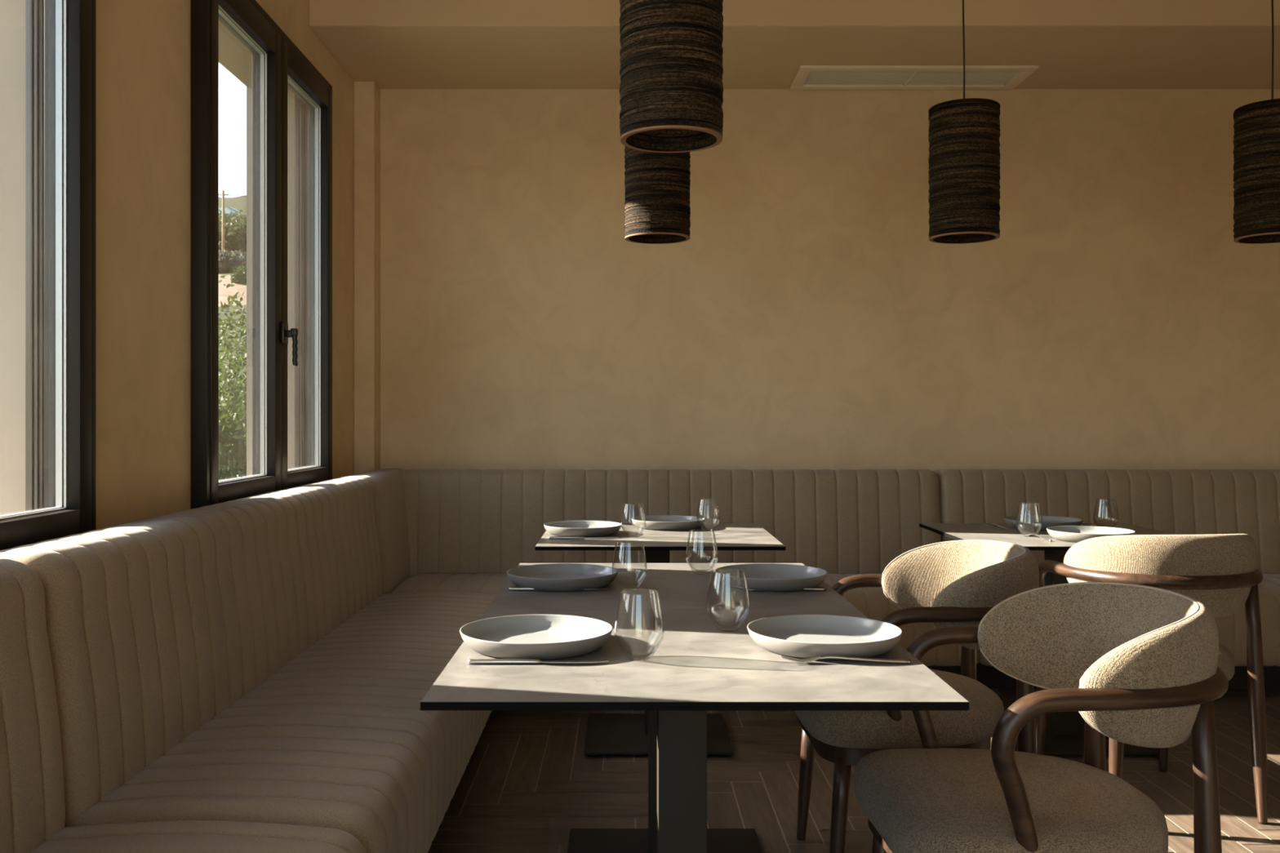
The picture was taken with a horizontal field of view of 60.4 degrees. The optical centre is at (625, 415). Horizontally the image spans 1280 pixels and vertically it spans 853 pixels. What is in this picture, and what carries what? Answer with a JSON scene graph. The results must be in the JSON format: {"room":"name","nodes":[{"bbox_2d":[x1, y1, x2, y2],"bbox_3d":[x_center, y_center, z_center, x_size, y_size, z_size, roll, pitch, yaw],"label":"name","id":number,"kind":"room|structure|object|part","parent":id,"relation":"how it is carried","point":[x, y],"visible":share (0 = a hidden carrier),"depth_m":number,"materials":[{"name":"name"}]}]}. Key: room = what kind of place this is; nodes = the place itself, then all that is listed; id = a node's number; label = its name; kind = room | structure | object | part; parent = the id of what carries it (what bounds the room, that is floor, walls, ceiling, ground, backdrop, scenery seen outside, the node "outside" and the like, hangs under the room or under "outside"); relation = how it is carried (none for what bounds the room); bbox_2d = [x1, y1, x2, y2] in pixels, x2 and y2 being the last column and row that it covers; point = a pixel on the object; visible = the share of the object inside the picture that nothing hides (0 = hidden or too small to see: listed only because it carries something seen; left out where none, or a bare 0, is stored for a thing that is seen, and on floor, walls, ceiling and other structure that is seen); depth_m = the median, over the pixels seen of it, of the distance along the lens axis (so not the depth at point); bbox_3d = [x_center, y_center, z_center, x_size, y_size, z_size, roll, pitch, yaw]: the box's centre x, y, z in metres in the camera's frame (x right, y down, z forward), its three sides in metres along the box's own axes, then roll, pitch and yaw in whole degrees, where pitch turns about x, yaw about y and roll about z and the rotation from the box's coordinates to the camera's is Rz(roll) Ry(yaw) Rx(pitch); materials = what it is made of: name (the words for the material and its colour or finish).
{"room":"restaurant dining room","nodes":[
{"label":"restaurant dining room","id":0,"kind":"room"},
{"bbox_2d":[0,0,354,529],"bbox_3d":[-1.425,-0.190,2.110,0.310,3.850,7.020,0,0,0],"label":"wall","id":1,"kind":"structure","parent":0,"point":[143,46],"depth_m":2.92,"materials":[{"name":"paint"}]},
{"bbox_2d":[0,0,96,550],"bbox_3d":[-1.393,-0.530,1.853,0.455,1.690,1.375,0,0,0],"label":"window","id":2,"kind":"structure","parent":1,"relation":"in","point":[60,35],"depth_m":2.46,"materials":[{"name":"black paint"}]},
{"bbox_2d":[190,0,332,509],"bbox_3d":[-1.393,-0.530,3.901,0.455,1.690,1.376,0,0,0],"label":"window","id":3,"kind":"structure","parent":1,"relation":"in","point":[278,64],"depth_m":3.83,"materials":[{"name":"black paint"}]},
{"bbox_3d":[-1.259,-0.542,3.570,0.082,1.610,0.658,0,0,0],"label":"sash","id":4,"kind":"part","parent":3,"relation":"part of","materials":[{"name":"black paint"}]},
{"bbox_3d":[-1.192,-0.255,3.911,0.053,0.156,0.052,0,0,0],"label":"handle","id":5,"kind":"part","parent":3,"relation":"part of","materials":[{"name":"black metal"}]},
{"bbox_3d":[-1.259,-0.542,4.232,0.082,1.610,0.658,0,0,0],"label":"sash","id":6,"kind":"part","parent":3,"relation":"part of","materials":[{"name":"black paint"}]},
{"bbox_2d":[353,80,380,474],"bbox_3d":[-1.221,-0.215,5.202,0.098,2.700,0.135,0,0,0],"label":"wall","id":7,"kind":"structure","parent":0,"point":[366,94],"depth_m":5.14,"materials":[{"name":"paint"}]},
{"bbox_2d":[309,0,1279,88],"bbox_3d":[2.465,-1.840,4.841,7.470,0.550,0.858,0,0,0],"label":"ceiling","id":8,"kind":"structure","parent":0,"point":[393,44],"depth_m":4.58,"materials":[{"name":"paint"}]},
{"bbox_2d":[789,65,1038,89],"bbox_3d":[1.312,-1.559,5.075,1.064,0.012,0.336,0,0,0],"label":"ceiling vent","id":9,"kind":"object","parent":8,"relation":"in","point":[807,77],"visible":1,"depth_m":5.07,"materials":[{"name":"beige metal"}]},
{"bbox_2d":[804,71,1018,84],"bbox_3d":[1.312,-1.561,5.075,0.948,0.006,0.220,0,0,0],"label":"grille","id":10,"kind":"object","parent":9,"relation":"attached to","point":[810,77],"depth_m":5.07,"materials":[{"name":"beige metal"}]},
{"bbox_2d":[380,88,1279,471],"bbox_3d":[2.565,-0.190,5.420,7.670,3.850,0.300,0,0,0],"label":"wall","id":11,"kind":"structure","parent":0,"point":[809,316],"depth_m":5.27,"materials":[{"name":"paint"}]},
{"bbox_2d":[427,688,1279,852],"bbox_3d":[2.360,1.235,1.995,7.880,0.200,6.790,0,0,0],"label":"floor","id":12,"kind":"structure","parent":0,"point":[527,780],"depth_m":3.36,"materials":[{"name":"brown wood"}]},
{"bbox_2d":[0,559,366,852],"bbox_3d":[-0.835,0.688,0.652,0.811,0.894,2.505,0,0,0],"label":"banquette","id":13,"kind":"object","parent":12,"relation":"on","point":[33,805],"visible":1,"depth_m":1.79,"materials":[{"name":"fabric"}]},
{"bbox_3d":[-1.095,0.518,0.652,0.290,0.554,2.505,0,0,0],"label":"backrest","id":14,"kind":"part","parent":13,"relation":"part of","materials":[{"name":"fabric"}]},
{"bbox_2d":[30,820,366,852],"bbox_3d":[-0.705,0.841,0.652,0.551,0.312,2.505,0,0,0],"label":"seat cushion","id":15,"kind":"object","parent":13,"relation":"on","point":[179,836],"depth_m":1.80,"materials":[{"name":"fabric"}]},
{"bbox_2d":[0,477,496,852],"bbox_3d":[-0.835,0.688,3.123,0.811,0.894,2.429,0,0,0],"label":"banquette","id":16,"kind":"object","parent":12,"relation":"on","point":[244,660],"visible":0.8,"depth_m":2.40,"materials":[{"name":"fabric"}]},
{"bbox_2d":[66,591,496,852],"bbox_3d":[-0.705,0.841,3.123,0.551,0.312,2.429,0,0,0],"label":"seat cushion","id":17,"kind":"object","parent":16,"relation":"on","point":[334,732],"depth_m":2.39,"materials":[{"name":"fabric"}]},
{"bbox_2d":[329,467,978,675],"bbox_3d":[0.084,0.688,4.790,2.648,0.894,0.901,0,0,0],"label":"banquette","id":18,"kind":"object","parent":12,"relation":"on","point":[459,531],"visible":0.41,"depth_m":4.88,"materials":[{"name":"fabric"}]},
{"bbox_3d":[-1.095,0.518,4.735,0.290,0.554,0.790,0,0,0],"label":"backrest","id":19,"kind":"part","parent":18,"relation":"part of","materials":[{"name":"fabric"}]},
{"bbox_3d":[0.174,0.518,5.050,2.468,0.554,0.380,0,0,0],"label":"backrest","id":20,"kind":"part","parent":18,"relation":"part of","materials":[{"name":"fabric"}]},
{"bbox_2d":[391,573,978,666],"bbox_3d":[0.229,0.841,4.614,2.358,0.312,0.551,0,0,0],"label":"seat cushion","id":21,"kind":"object","parent":18,"relation":"on","point":[872,602],"depth_m":4.39,"materials":[{"name":"fabric"}]},
{"bbox_2d":[534,523,786,756],"bbox_3d":[0.112,0.776,3.888,0.800,0.718,0.757,0,0,0],"label":"dining table","id":22,"kind":"object","parent":12,"relation":"on","point":[606,734],"visible":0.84,"depth_m":3.76,"materials":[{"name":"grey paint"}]},
{"bbox_2d":[543,520,621,537],"bbox_3d":[-0.150,0.400,3.885,0.275,0.034,0.275,0,0,-12],"label":"dinner plate","id":23,"kind":"object","parent":22,"relation":"on","point":[564,528],"visible":0.99,"depth_m":3.81,"materials":[{"name":"grey ceramic"}]},
{"bbox_2d":[548,536,618,538],"bbox_3d":[-0.140,0.412,3.720,0.236,0.009,0.012,0,0,-1],"label":"table knife","id":24,"kind":"object","parent":22,"relation":"on","point":[550,537],"visible":1,"depth_m":3.72,"materials":[{"name":"silver metal"}]},
{"bbox_3d":[-0.197,0.412,3.721,0.122,0.009,0.009,0,0,-1],"label":"handle","id":25,"kind":"part","parent":24,"relation":"part of","materials":[{"name":"silver metal"}]},
{"bbox_3d":[-0.080,0.413,3.721,0.116,0.002,0.012,0,0,-1],"label":"blade","id":26,"kind":"part","parent":24,"relation":"part of","materials":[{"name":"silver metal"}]},
{"bbox_2d":[621,503,645,537],"bbox_3d":[0.028,0.359,3.775,0.086,0.115,0.086,0,0,0],"label":"glass","id":27,"kind":"object","parent":22,"relation":"on","point":[642,504],"visible":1,"depth_m":3.77,"materials":[{"name":"grey"}]},
{"bbox_3d":[0.112,1.121,3.888,0.500,0.008,0.480,0,0,0],"label":"plate","id":28,"kind":"part","parent":22,"relation":"part of","materials":[{"name":"grey paint"}]},
{"bbox_2d":[631,515,705,530],"bbox_3d":[0.160,0.400,4.105,0.275,0.034,0.275,0,0,-2],"label":"dinner plate","id":29,"kind":"object","parent":22,"relation":"on","point":[656,522],"visible":0.98,"depth_m":4.03,"materials":[{"name":"grey ceramic"}]},
{"bbox_2d":[696,498,719,531],"bbox_3d":[0.300,0.359,3.990,0.086,0.115,0.086,0,0,0],"label":"glass","id":30,"kind":"object","parent":22,"relation":"on","point":[699,499],"visible":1,"depth_m":3.98,"materials":[{"name":"grey"}]},
{"bbox_2d":[485,563,858,852],"bbox_3d":[0.101,0.776,2.738,0.800,0.718,0.757,0,0,0],"label":"dining table","id":31,"kind":"object","parent":12,"relation":"on","point":[678,588],"visible":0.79,"depth_m":2.66,"materials":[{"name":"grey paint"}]},
{"bbox_2d":[508,586,607,591],"bbox_3d":[-0.160,0.412,2.620,0.236,0.009,0.012,0,0,0],"label":"table knife","id":32,"kind":"object","parent":31,"relation":"on","point":[511,588],"visible":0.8,"depth_m":2.62,"materials":[{"name":"silver metal"}]},
{"bbox_3d":[-0.217,0.412,2.622,0.122,0.009,0.009,0,0,0],"label":"handle","id":33,"kind":"part","parent":32,"relation":"part of","materials":[{"name":"silver metal"}]},
{"bbox_2d":[506,563,617,591],"bbox_3d":[-0.155,0.400,2.718,0.275,0.034,0.275,0,0,-26],"label":"dinner plate","id":34,"kind":"object","parent":31,"relation":"on","point":[553,577],"visible":1,"depth_m":2.77,"materials":[{"name":"grey ceramic"}]},
{"bbox_2d":[611,539,647,590],"bbox_3d":[0.010,0.359,2.645,0.086,0.115,0.086,0,0,0],"label":"glass","id":35,"kind":"object","parent":31,"relation":"on","point":[622,540],"visible":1,"depth_m":2.64,"materials":[{"name":"grey"}]},
{"bbox_3d":[0.101,1.121,2.738,0.500,0.008,0.480,0,0,0],"label":"plate","id":36,"kind":"part","parent":31,"relation":"part of","materials":[{"name":"grey paint"}]},
{"bbox_2d":[685,529,718,574],"bbox_3d":[0.202,0.359,2.905,0.086,0.115,0.086,0,0,0],"label":"glass","id":37,"kind":"object","parent":31,"relation":"on","point":[690,530],"visible":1,"depth_m":2.90,"materials":[{"name":"grey"}]},
{"bbox_2d":[715,563,827,591],"bbox_3d":[0.360,0.400,2.715,0.275,0.034,0.275,0,0,-22],"label":"dinner plate","id":38,"kind":"object","parent":31,"relation":"on","point":[764,577],"visible":0.98,"depth_m":2.76,"materials":[{"name":"grey ceramic"}]},
{"bbox_2d":[735,585,826,591],"bbox_3d":[0.370,0.411,2.618,0.214,0.013,0.022,0,0,1],"label":"fork","id":39,"kind":"object","parent":31,"relation":"on","point":[806,588],"visible":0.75,"depth_m":2.61,"materials":[{"name":"silver metal"}]},
{"bbox_3d":[0.402,0.411,2.618,0.150,0.013,0.007,0,0,1],"label":"handle","id":40,"kind":"part","parent":39,"relation":"part of","materials":[{"name":"silver metal"}]},
{"bbox_2d":[420,610,968,852],"bbox_3d":[0.101,0.776,1.981,0.800,0.718,0.757,0,0,0],"label":"dining table","id":41,"kind":"object","parent":12,"relation":"on","point":[697,668],"visible":0.74,"depth_m":1.81,"materials":[{"name":"stone"}]},
{"bbox_2d":[459,614,613,660],"bbox_3d":[-0.160,0.400,1.985,0.275,0.034,0.275,0,0,0],"label":"dinner plate","id":42,"kind":"object","parent":41,"relation":"on","point":[533,637],"visible":0.98,"depth_m":2.03,"materials":[{"name":"grey ceramic"}]},
{"bbox_2d":[467,658,608,664],"bbox_3d":[-0.146,0.412,1.844,0.236,0.009,0.012,0,0,0],"label":"table knife","id":43,"kind":"object","parent":41,"relation":"on","point":[473,661],"visible":1,"depth_m":1.84,"materials":[{"name":"silver metal"}]},
{"bbox_3d":[-0.203,0.412,1.846,0.122,0.009,0.009,0,0,0],"label":"handle","id":44,"kind":"part","parent":43,"relation":"part of","materials":[{"name":"silver metal"}]},
{"bbox_3d":[-0.086,0.413,1.844,0.116,0.002,0.012,0,0,0],"label":"blade","id":45,"kind":"part","parent":43,"relation":"part of","materials":[{"name":"silver metal"}]},
{"bbox_2d":[614,588,664,660],"bbox_3d":[0.024,0.359,1.888,0.086,0.115,0.086,0,0,0],"label":"glass","id":46,"kind":"object","parent":41,"relation":"on","point":[647,588],"visible":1,"depth_m":1.88,"materials":[{"name":"grey"}]},
{"bbox_2d":[706,568,750,631],"bbox_3d":[0.200,0.359,2.142,0.086,0.115,0.086,0,0,0],"label":"glass","id":47,"kind":"object","parent":41,"relation":"on","point":[727,630],"visible":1,"depth_m":2.14,"materials":[{"name":"grey"}]},
{"bbox_2d":[746,614,902,660],"bbox_3d":[0.358,0.400,1.985,0.275,0.034,0.275,0,0,34],"label":"dinner plate","id":48,"kind":"object","parent":41,"relation":"on","point":[797,636],"visible":0.98,"depth_m":2.03,"materials":[{"name":"grey ceramic"}]},
{"bbox_2d":[781,655,909,664],"bbox_3d":[0.370,0.411,1.850,0.214,0.013,0.022,0,0,1],"label":"fork","id":49,"kind":"object","parent":41,"relation":"on","point":[811,660],"visible":1,"depth_m":1.85,"materials":[{"name":"silver metal"}]},
{"bbox_3d":[0.402,0.411,1.849,0.150,0.013,0.007,0,0,1],"label":"handle","id":50,"kind":"part","parent":49,"relation":"part of","materials":[{"name":"silver metal"}]},
{"bbox_2d":[793,539,1039,852],"bbox_3d":[0.723,0.729,2.745,0.596,0.812,0.551,0,0,-1],"label":"armchair","id":51,"kind":"object","parent":12,"relation":"on","point":[954,583],"visible":0.61,"depth_m":2.53,"materials":[{"name":"beige fabric"}]},
{"bbox_3d":[0.488,0.959,2.943,0.057,0.352,0.043,0,0,-1],"label":"leg","id":52,"kind":"part","parent":51,"relation":"part of","materials":[{"name":"brown wood"}]},
{"bbox_3d":[0.495,0.959,2.539,0.057,0.352,0.043,0,0,-1],"label":"leg","id":53,"kind":"part","parent":51,"relation":"part of","materials":[{"name":"brown wood"}]},
{"bbox_3d":[0.673,0.780,2.744,0.440,0.043,0.468,0,0,-1],"label":"seat frame","id":54,"kind":"part","parent":51,"relation":"part of","materials":[{"name":"brown wood"}]},
{"bbox_3d":[0.674,0.712,2.744,0.498,0.095,0.526,0,0,-1],"label":"seat","id":55,"kind":"part","parent":51,"relation":"part of","materials":[{"name":"beige fabric"}]},
{"bbox_3d":[0.783,0.611,2.746,0.475,0.363,0.551,0,0,-1],"label":"arm rail","id":56,"kind":"part","parent":51,"relation":"part of","materials":[{"name":"brown wood"}]},
{"bbox_3d":[0.853,0.441,2.747,0.315,0.236,0.522,0,0,-1],"label":"backrest","id":57,"kind":"part","parent":51,"relation":"part of","materials":[{"name":"beige fabric"}]},
{"bbox_3d":[0.921,0.791,2.950,0.043,0.687,0.056,0,0,-1],"label":"leg","id":58,"kind":"part","parent":51,"relation":"part of","materials":[{"name":"brown wood"}]},
{"bbox_3d":[0.928,0.791,2.547,0.043,0.687,0.056,0,0,-1],"label":"leg","id":59,"kind":"part","parent":51,"relation":"part of","materials":[{"name":"brown wood"}]},
{"bbox_2d":[853,582,1228,852],"bbox_3d":[0.748,0.729,2.000,0.596,0.812,0.551,0,0,-2],"label":"armchair","id":60,"kind":"object","parent":12,"relation":"on","point":[1138,664],"visible":0.96,"depth_m":1.86,"materials":[{"name":"beige fabric"}]},
{"bbox_3d":[0.509,0.959,2.194,0.057,0.352,0.043,0,0,-2],"label":"leg","id":61,"kind":"part","parent":60,"relation":"part of","materials":[{"name":"brown wood"}]},
{"bbox_3d":[0.698,0.780,1.998,0.440,0.043,0.468,0,0,-2],"label":"seat frame","id":62,"kind":"part","parent":60,"relation":"part of","materials":[{"name":"brown wood"}]},
{"bbox_3d":[0.699,0.712,1.999,0.498,0.095,0.526,0,0,-2],"label":"seat","id":63,"kind":"part","parent":60,"relation":"part of","materials":[{"name":"beige fabric"}]},
{"bbox_3d":[0.943,0.791,2.209,0.043,0.687,0.056,0,0,-2],"label":"leg","id":64,"kind":"part","parent":60,"relation":"part of","materials":[{"name":"brown wood"}]},
{"bbox_3d":[0.878,0.441,2.005,0.315,0.236,0.522,0,0,-2],"label":"backrest","id":65,"kind":"part","parent":60,"relation":"part of","materials":[{"name":"beige fabric"}]},
{"bbox_3d":[0.957,0.791,1.806,0.043,0.687,0.056,0,0,-2],"label":"leg","id":66,"kind":"part","parent":60,"relation":"part of","materials":[{"name":"brown wood"}]},
{"bbox_2d":[919,523,1176,756],"bbox_3d":[1.540,0.776,3.888,0.800,0.718,0.757,0,0,0],"label":"dining table","id":67,"kind":"object","parent":12,"relation":"on","point":[1064,731],"visible":0.34,"depth_m":3.85,"materials":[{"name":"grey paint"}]},
{"bbox_2d":[987,521,1008,528],"bbox_3d":[1.396,0.412,4.125,0.012,0.009,0.236,0,0,2],"label":"table knife","id":68,"kind":"object","parent":67,"relation":"on","point":[988,522],"visible":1,"depth_m":4.14,"materials":[{"name":"silver metal"}]},
{"bbox_3d":[1.400,0.412,4.182,0.009,0.009,0.122,0,0,2],"label":"handle","id":69,"kind":"part","parent":68,"relation":"part of","materials":[{"name":"silver metal"}]},
{"bbox_2d":[1016,502,1042,537],"bbox_3d":[1.395,0.359,3.800,0.086,0.115,0.086,0,0,0],"label":"glass","id":70,"kind":"object","parent":67,"relation":"on","point":[1038,503],"visible":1,"depth_m":3.79,"materials":[{"name":"grey"}]},
{"bbox_2d":[1023,531,1052,542],"bbox_3d":[1.405,0.411,3.747,0.022,0.013,0.214,0,0,-2],"label":"fork","id":71,"kind":"object","parent":67,"relation":"on","point":[1040,536],"visible":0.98,"depth_m":3.73,"materials":[{"name":"silver metal"}]},
{"bbox_3d":[1.406,0.411,3.715,0.007,0.013,0.150,0,0,-2],"label":"handle","id":72,"kind":"part","parent":71,"relation":"part of","materials":[{"name":"silver metal"}]},
{"bbox_2d":[1004,515,1083,530],"bbox_3d":[1.553,0.400,4.090,0.275,0.034,0.275,0,0,-10],"label":"dinner plate","id":73,"kind":"object","parent":67,"relation":"on","point":[1024,522],"visible":0.81,"depth_m":4.06,"materials":[{"name":"grey ceramic"}]},
{"bbox_3d":[1.540,1.121,3.888,0.500,0.008,0.480,0,0,0],"label":"plate","id":74,"kind":"part","parent":67,"relation":"part of","materials":[{"name":"grey paint"}]},
{"bbox_2d":[1046,525,1135,542],"bbox_3d":[1.562,0.400,3.695,0.275,0.034,0.275,0,0,27],"label":"dinner plate","id":75,"kind":"object","parent":67,"relation":"on","point":[1076,534],"visible":0.62,"depth_m":3.73,"materials":[{"name":"grey ceramic"}]},
{"bbox_2d":[1081,522,1101,526],"bbox_3d":[1.752,0.411,4.158,0.022,0.013,0.214,0,0,5],"label":"fork","id":76,"kind":"object","parent":67,"relation":"on","point":[1092,525],"visible":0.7,"depth_m":4.13,"materials":[{"name":"silver metal"}]},
{"bbox_2d":[1093,498,1119,526],"bbox_3d":[1.744,0.359,3.990,0.086,0.115,0.086,0,0,0],"label":"glass","id":77,"kind":"object","parent":67,"relation":"on","point":[1115,499],"visible":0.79,"depth_m":3.99,"materials":[{"name":"grey"}]},
{"bbox_2d":[933,469,1279,688],"bbox_3d":[2.805,0.688,4.790,2.789,0.894,0.901,0,0,0],"label":"banquette","id":78,"kind":"object","parent":12,"relation":"on","point":[1174,501],"visible":0.43,"depth_m":4.89,"materials":[{"name":"fabric"}]},
{"bbox_3d":[2.805,0.518,5.050,2.789,0.554,0.380,0,0,0],"label":"backrest","id":79,"kind":"part","parent":78,"relation":"part of","materials":[{"name":"fabric"}]},
{"bbox_2d":[978,573,1279,666],"bbox_3d":[2.805,0.841,4.614,2.789,0.312,0.551,0,0,0],"label":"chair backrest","id":80,"kind":"object","parent":78,"relation":"on","point":[1232,633],"depth_m":4.34,"materials":[{"name":"fabric"}]},
{"bbox_2d":[1035,533,1267,825],"bbox_3d":[1.536,0.729,3.247,0.551,0.812,0.596,0,0,-6],"label":"armchair","id":81,"kind":"object","parent":12,"relation":"on","point":[1220,571],"visible":0.6,"depth_m":3.02,"materials":[{"name":"beige fabric"}]},
{"bbox_3d":[1.311,0.959,3.456,0.043,0.352,0.057,0,0,-6],"label":"leg","id":82,"kind":"part","parent":81,"relation":"part of","materials":[{"name":"brown wood"}]},
{"bbox_3d":[1.356,0.791,3.025,0.056,0.687,0.043,0,0,-6],"label":"leg","id":83,"kind":"part","parent":81,"relation":"part of","materials":[{"name":"brown wood"}]},
{"bbox_3d":[1.542,0.611,3.187,0.551,0.363,0.475,0,0,-6],"label":"arm rail","id":84,"kind":"part","parent":81,"relation":"part of","materials":[{"name":"brown wood"}]},
{"bbox_3d":[1.549,0.441,3.118,0.522,0.236,0.315,0,0,-6],"label":"backrest","id":85,"kind":"part","parent":81,"relation":"part of","materials":[{"name":"beige fabric"}]},
{"bbox_3d":[1.712,0.959,3.499,0.043,0.352,0.057,0,0,-6],"label":"leg","id":86,"kind":"part","parent":81,"relation":"part of","materials":[{"name":"brown wood"}]},
{"bbox_3d":[1.531,0.712,3.296,0.526,0.095,0.498,0,0,-6],"label":"seat","id":87,"kind":"part","parent":81,"relation":"part of","materials":[{"name":"beige fabric"}]},
{"bbox_3d":[1.758,0.791,3.067,0.056,0.687,0.043,0,0,-6],"label":"leg","id":88,"kind":"part","parent":81,"relation":"part of","materials":[{"name":"brown wood"}]},
{"bbox_3d":[2.465,-2.015,1.556,7.470,0.200,5.712,0,0,0],"label":"ceiling","id":89,"kind":"structure","parent":0,"visible":0},
{"bbox_2d":[624,145,690,244],"bbox_3d":[0.103,-1.242,3.530,0.212,1.347,0.212,0,0,0],"label":"pendant lamp","id":90,"kind":"object","parent":89,"relation":"hanging from","point":[657,208],"visible":0.7,"depth_m":3.44,"materials":[{"name":"cardboard"}]},
{"bbox_2d":[619,0,723,152],"bbox_3d":[0.094,-1.239,2.250,0.212,1.352,0.212,0,0,2],"label":"pendant lamp","id":91,"kind":"object","parent":89,"relation":"hanging from","point":[671,51],"visible":1,"depth_m":2.16,"materials":[{"name":"cardboard"}]},
{"bbox_2d":[928,0,999,244],"bbox_3d":[1.047,-1.232,3.400,0.212,1.367,0.212,0,0,-38],"label":"pendant lamp","id":92,"kind":"object","parent":89,"relation":"hanging from","point":[964,135],"visible":1,"depth_m":3.31,"materials":[{"name":"cardboard"}]},
{"bbox_3d":[1.047,-0.750,3.400,0.212,0.404,0.212,0,0,0],"label":"lamp shade","id":93,"kind":"part","parent":92,"relation":"part of","materials":[{"name":"cardboard"}]},
{"bbox_2d":[1233,0,1279,244],"bbox_3d":[2.000,-1.232,3.400,0.212,1.367,0.212,0,0,0],"label":"pendant lamp","id":94,"kind":"object","parent":89,"relation":"hanging from","point":[1256,126],"visible":1,"depth_m":3.34,"materials":[{"name":"cardboard"}]},
{"bbox_3d":[2.000,-0.751,3.400,0.212,0.405,0.212,0,0,0],"label":"lamp shade","id":95,"kind":"part","parent":94,"relation":"part of","materials":[{"name":"cardboard"}]},
{"label":"outside","id":96,"kind":"structure","parent":0,"visible":0},
{"bbox_2d":[218,195,246,437],"bbox_3d":[-180.000,-46.444,270.000,480.000,96.558,660.000,0,0,0],"label":"ground","id":97,"kind":"structure","parent":96,"point":[237,202],"depth_m":41.30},
{"bbox_2d":[218,221,234,253],"bbox_3d":[-31.645,-13.125,83.198,4.477,3.799,4.634,0,0,0],"label":"tree","id":98,"kind":"object","parent":97,"relation":"on","point":[220,248],"visible":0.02,"depth_m":82.53,"materials":[{"name":"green plant"}]},
{"bbox_2d":[218,208,242,224],"bbox_3d":[-37.283,-16.969,102.917,5.902,4.629,5.105,0,0,0],"label":"tree","id":99,"kind":"object","parent":97,"relation":"on","point":[220,213],"visible":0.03,"depth_m":101.90,"materials":[{"name":"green plant"}]},
{"bbox_2d":[218,206,243,217],"bbox_3d":[-63.630,-28.815,165.000,10.600,4.500,6.400,0,0,0],"label":"greenhouse","id":100,"kind":"object","parent":97,"relation":"on","point":[228,210],"visible":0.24,"depth_m":162.75,"materials":[{"name":"white"}]},
{"bbox_2d":[218,275,246,480],"bbox_3d":[-2.995,0.464,8.699,1.460,3.114,1.406,0,0,11],"label":"bush","id":101,"kind":"object","parent":97,"relation":"on","point":[233,448],"visible":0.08,"depth_m":8.39,"materials":[{"name":"green plant"}]},
{"bbox_2d":[218,311,246,470],"bbox_3d":[-3.769,0.247,11.438,1.817,2.648,1.619,0,0,8],"label":"bush","id":102,"kind":"object","parent":97,"relation":"on","point":[223,378],"visible":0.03,"depth_m":11.26,"materials":[{"name":"green plant"}]},
{"bbox_2d":[218,217,246,262],"bbox_3d":[-27.678,-12.569,80.096,4.586,3.714,4.253,0,0,0],"label":"tree","id":103,"kind":"object","parent":97,"relation":"on","point":[235,234],"visible":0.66,"depth_m":78.74,"materials":[{"name":"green plant"}]},
{"bbox_2d":[218,248,246,273],"bbox_3d":[-21.461,-8.244,59.922,3.433,1.776,3.312,0,0,0],"label":"shrub","id":104,"kind":"object","parent":97,"relation":"on","point":[228,262],"visible":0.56,"depth_m":59.12,"materials":[{"name":"green plant"}]},
{"bbox_2d":[218,190,246,252],"bbox_3d":[-26.316,-12.831,72.000,96.610,7.232,48.020,0,0,0],"label":"utility pole","id":105,"kind":"object","parent":97,"relation":"on","point":[223,194],"visible":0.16,"depth_m":71.92,"materials":[{"name":"brown wood"}]},
{"bbox_3d":[-26.316,-11.990,72.000,0.181,5.550,0.190,0,0,0],"label":"post","id":106,"kind":"part","parent":105,"relation":"part of","materials":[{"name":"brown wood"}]},
{"bbox_2d":[224,208,246,226],"bbox_3d":[-31.733,-15.133,93.086,5.101,4.384,5.200,0,0,0],"label":"tree","id":107,"kind":"object","parent":97,"relation":"on","point":[244,218],"visible":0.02,"depth_m":91.91,"materials":[{"name":"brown plant"}]},
{"bbox_2d":[229,264,246,284],"bbox_3d":[-15.547,-5.618,44.941,1.245,1.115,1.313,0,0,0],"label":"shrub","id":108,"kind":"object","parent":97,"relation":"on","point":[239,276],"visible":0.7,"depth_m":44.56,"materials":[{"name":"green plant"}]}
]}

